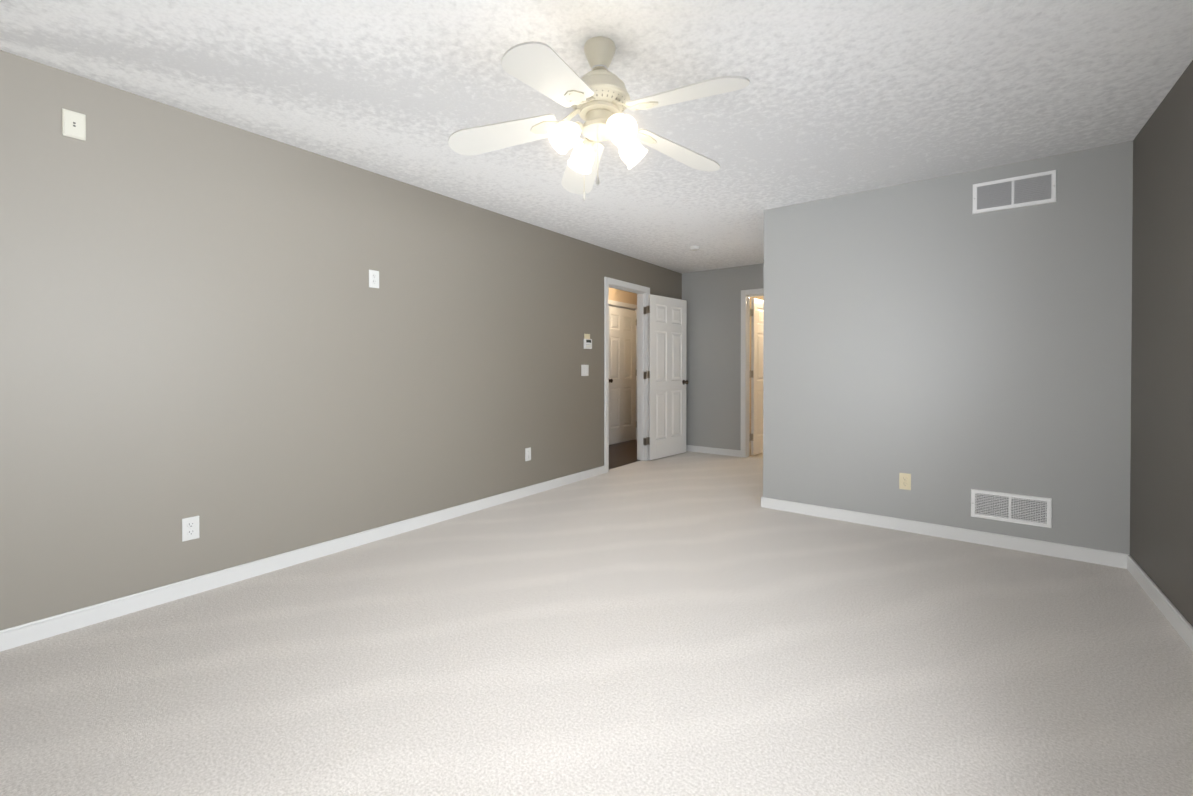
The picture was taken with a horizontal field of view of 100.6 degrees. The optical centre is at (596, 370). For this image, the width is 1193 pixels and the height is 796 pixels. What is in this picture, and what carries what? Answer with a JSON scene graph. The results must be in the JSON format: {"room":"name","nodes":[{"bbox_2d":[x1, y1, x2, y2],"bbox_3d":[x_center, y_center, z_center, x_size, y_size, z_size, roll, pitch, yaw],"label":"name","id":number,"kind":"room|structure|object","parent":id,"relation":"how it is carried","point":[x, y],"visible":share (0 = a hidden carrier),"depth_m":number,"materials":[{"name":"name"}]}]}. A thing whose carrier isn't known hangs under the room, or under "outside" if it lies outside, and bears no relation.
{"room":"empty bedroom","nodes":[
{"label":"empty bedroom","id":0,"kind":"room"},
{"bbox_2d":[0,50,681,629],"bbox_3d":[-0.970,-0.096,4.056,0.120,2.440,7.020,0,1,37],"label":"wall","id":1,"kind":"structure","parent":0,"point":[222,340],"depth_m":2.67,"materials":[{"name":"beige paint"}]},
{"bbox_2d":[62,108,85,140],"bbox_3d":[-2.291,-1.078,2.170,0.010,0.116,0.072,0,1,37],"label":"wall plate","id":2,"kind":"object","parent":1,"relation":"attached to","point":[73,124],"visible":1,"depth_m":2.17,"materials":[{"name":"beige plastic"}]},
{"bbox_2d":[182,516,198,541],"bbox_3d":[-2.053,0.800,2.505,0.008,0.115,0.070,0,1,37],"label":"electrical outlet","id":3,"kind":"object","parent":1,"relation":"attached to","point":[190,528],"visible":1,"depth_m":2.50,"materials":[{"name":"white plastic"}]},
{"bbox_2d":[0,466,604,651],"bbox_3d":[-1.464,1.088,3.292,0.013,0.083,5.190,0,1,37],"label":"baseboard","id":4,"kind":"structure","parent":1,"relation":"attached to","point":[26,633],"depth_m":2.65,"materials":[{"name":"white wood"}]},
{"bbox_2d":[369,270,378,287],"bbox_3d":[-1.471,-0.605,3.274,0.008,0.115,0.070,0,1,37],"label":"electrical outlet","id":5,"kind":"object","parent":1,"relation":"attached to","point":[373,278],"visible":1,"depth_m":3.27,"materials":[{"name":"white plastic"}]},
{"bbox_2d":[525,447,530,460],"bbox_3d":[-0.612,0.751,4.436,0.008,0.115,0.070,0,1,37],"label":"electrical outlet","id":6,"kind":"object","parent":1,"relation":"attached to","point":[527,454],"visible":1,"depth_m":4.43,"materials":[{"name":"white plastic"}]},
{"bbox_2d":[581,365,588,375],"bbox_3d":[-0.116,-0.002,5.092,0.012,0.115,0.116,0,1,37],"label":"rocker light switch","id":7,"kind":"object","parent":1,"relation":"attached to","point":[584,370],"visible":1,"depth_m":5.09,"materials":[{"name":"white plastic"}]},
{"bbox_2d":[584,334,591,348],"bbox_3d":[-0.089,-0.301,5.113,0.026,0.155,0.120,0,1,37],"label":"thermostat","id":8,"kind":"object","parent":1,"relation":"attached to","point":[587,342],"visible":0.98,"depth_m":5.10,"materials":[{"name":"beige plastic"}]},
{"bbox_2d":[604,277,649,472],"bbox_3d":[0.319,0.046,5.785,0.152,2.130,0.950,0,1,37],"label":"door frame","id":9,"kind":"structure","parent":1,"relation":"attached to","point":[642,292],"depth_m":6.08,"materials":[{"name":"white wood"}]},
{"bbox_2d":[643,294,688,459],"bbox_3d":[0.915,0.081,6.340,0.243,2.028,0.806,0,1,37],"label":"door","id":10,"kind":"structure","parent":1,"relation":"in","point":[665,374],"depth_m":6.29,"materials":[{"name":"white paint"}]},
{"bbox_2d":[0,451,1192,795],"bbox_3d":[0.647,1.159,2.822,4.080,0.050,7.200,0,1,37],"label":"floor carpet","id":11,"kind":"object","parent":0,"point":[688,623],"visible":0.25,"depth_m":1.89,"materials":[{"name":"beige carpet"}]},
{"bbox_2d":[0,0,1192,273],"bbox_3d":[0.760,-1.365,3.866,5.170,0.100,9.040,0,1,37],"label":"ceiling","id":12,"kind":"structure","parent":0,"point":[834,98],"depth_m":2.25,"materials":[{"name":"paint"}]},
{"bbox_2d":[448,36,749,200],"bbox_3d":[0.034,-0.994,1.954,1.171,0.612,1.193,0,1,37],"label":"ceiling fan","id":13,"kind":"object","parent":12,"relation":"hanging from","point":[596,98],"visible":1,"depth_m":1.93,"materials":[{"name":"beige"}]},
{"bbox_2d":[690,245,699,250],"bbox_3d":[1.051,-1.306,5.295,0.110,0.037,0.110,0,1,37],"label":"smoke detector","id":14,"kind":"object","parent":12,"relation":"attached to","point":[694,248],"visible":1,"depth_m":5.26,"materials":[{"name":"white plastic"}]},
{"bbox_2d":[609,288,635,304],"bbox_3d":[0.330,-1.161,7.514,0.120,0.362,0.846,0,1,37],"label":"wall","id":15,"kind":"structure","parent":0,"point":[622,296],"depth_m":7.50,"materials":[{"name":"beige paint"}]},
{"bbox_2d":[609,306,636,444],"bbox_3d":[0.392,0.072,7.480,0.101,2.028,0.814,0,1,37],"label":"closet door","id":16,"kind":"structure","parent":15,"relation":"in","point":[622,375],"depth_m":7.51,"materials":[{"name":"white paint"}]},
{"bbox_2d":[609,300,636,439],"bbox_3d":[0.336,0.033,7.518,0.136,2.130,0.950,0,1,37],"label":"door frame","id":17,"kind":"structure","parent":15,"relation":"attached to","point":[617,304],"depth_m":7.70,"materials":[{"name":"white wood"}]},
{"bbox_2d":[609,440,640,469],"bbox_3d":[0.148,1.131,6.476,1.090,0.050,4.820,0,1,37],"label":"floor","id":18,"kind":"structure","parent":0,"point":[622,453],"depth_m":6.59,"materials":[{"name":"brown wood"}]},
{"bbox_2d":[682,263,763,449],"bbox_3d":[1.861,-0.114,6.398,1.858,2.440,0.120,0,1,37],"label":"wall","id":19,"kind":"structure","parent":0,"point":[712,298],"depth_m":6.54,"materials":[{"name":"grey paint"}]},
{"bbox_2d":[686,445,740,456],"bbox_3d":[1.510,1.063,6.587,0.840,0.083,0.013,0,1,37],"label":"baseboard","id":20,"kind":"structure","parent":19,"relation":"attached to","point":[718,451],"depth_m":6.54,"materials":[{"name":"white wood"}]},
{"bbox_2d":[741,288,763,456],"bbox_3d":[2.267,0.044,6.097,0.950,2.130,0.152,0,1,37],"label":"door frame","id":21,"kind":"structure","parent":19,"relation":"attached to","point":[746,295],"depth_m":6.30,"materials":[{"name":"white wood"}]},
{"bbox_2d":[749,298,762,454],"bbox_3d":[2.276,0.079,6.652,0.170,2.028,0.852,0,1,37],"label":"bathroom door","id":22,"kind":"structure","parent":19,"relation":"in","point":[756,377],"depth_m":6.44,"materials":[{"name":"white paint"}]},
{"bbox_2d":[749,440,762,457],"bbox_3d":[2.560,1.127,7.034,2.110,0.050,1.840,0,1,37],"label":"floor","id":23,"kind":"structure","parent":0,"point":[760,455],"depth_m":6.44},
{"bbox_2d":[750,296,763,432],"bbox_3d":[3.099,-0.123,7.696,2.050,2.440,0.120,0,1,37],"label":"wall","id":24,"kind":"structure","parent":0,"point":[759,297],"depth_m":8.06,"materials":[{"name":"beige"}]},
{"bbox_2d":[763,141,1132,554],"bbox_3d":[2.245,-0.092,3.492,2.090,2.440,0.120,0,1,37],"label":"wall","id":25,"kind":"structure","parent":0,"point":[942,344],"depth_m":3.30,"materials":[{"name":"grey paint"}]},
{"bbox_2d":[899,473,910,489],"bbox_3d":[2.168,0.779,3.477,0.070,0.115,0.008,0,1,37],"label":"outlet","id":26,"kind":"object","parent":25,"relation":"attached to","point":[904,481],"visible":1,"depth_m":3.47,"materials":[{"name":"beige plastic"}]},
{"bbox_2d":[762,497,1128,568],"bbox_3d":[2.206,1.087,3.447,2.090,0.083,0.013,0,1,37],"label":"baseboard","id":27,"kind":"structure","parent":25,"relation":"attached to","point":[1097,556],"depth_m":3.28,"materials":[{"name":"white wood"}]},
{"bbox_2d":[971,489,1051,527],"bbox_3d":[2.620,0.872,3.136,0.395,0.183,0.014,0,1,37],"label":"air vent","id":28,"kind":"object","parent":25,"relation":"in","point":[1018,508],"visible":1,"depth_m":3.13,"materials":[{"name":"grey metal"}]},
{"bbox_2d":[972,170,1055,213],"bbox_3d":[2.625,-1.121,3.119,0.405,0.195,0.012,0,1,37],"label":"air vent","id":29,"kind":"object","parent":25,"relation":"in","point":[1021,191],"visible":1,"depth_m":3.11,"materials":[{"name":"grey metal"}]},
{"bbox_2d":[1130,60,1192,626],"bbox_3d":[1.660,-0.072,0.859,0.120,2.440,5.040,0,1,37],"label":"wall","id":30,"kind":"structure","parent":0,"point":[1162,322],"depth_m":2.35,"materials":[{"name":"grey paint"}]},
{"bbox_2d":[1127,555,1192,650],"bbox_3d":[1.567,1.107,0.855,0.013,0.083,4.907,0,1,37],"label":"baseboard","id":31,"kind":"structure","parent":30,"relation":"attached to","point":[1177,620],"depth_m":2.31,"materials":[{"name":"white wood"}]}
]}

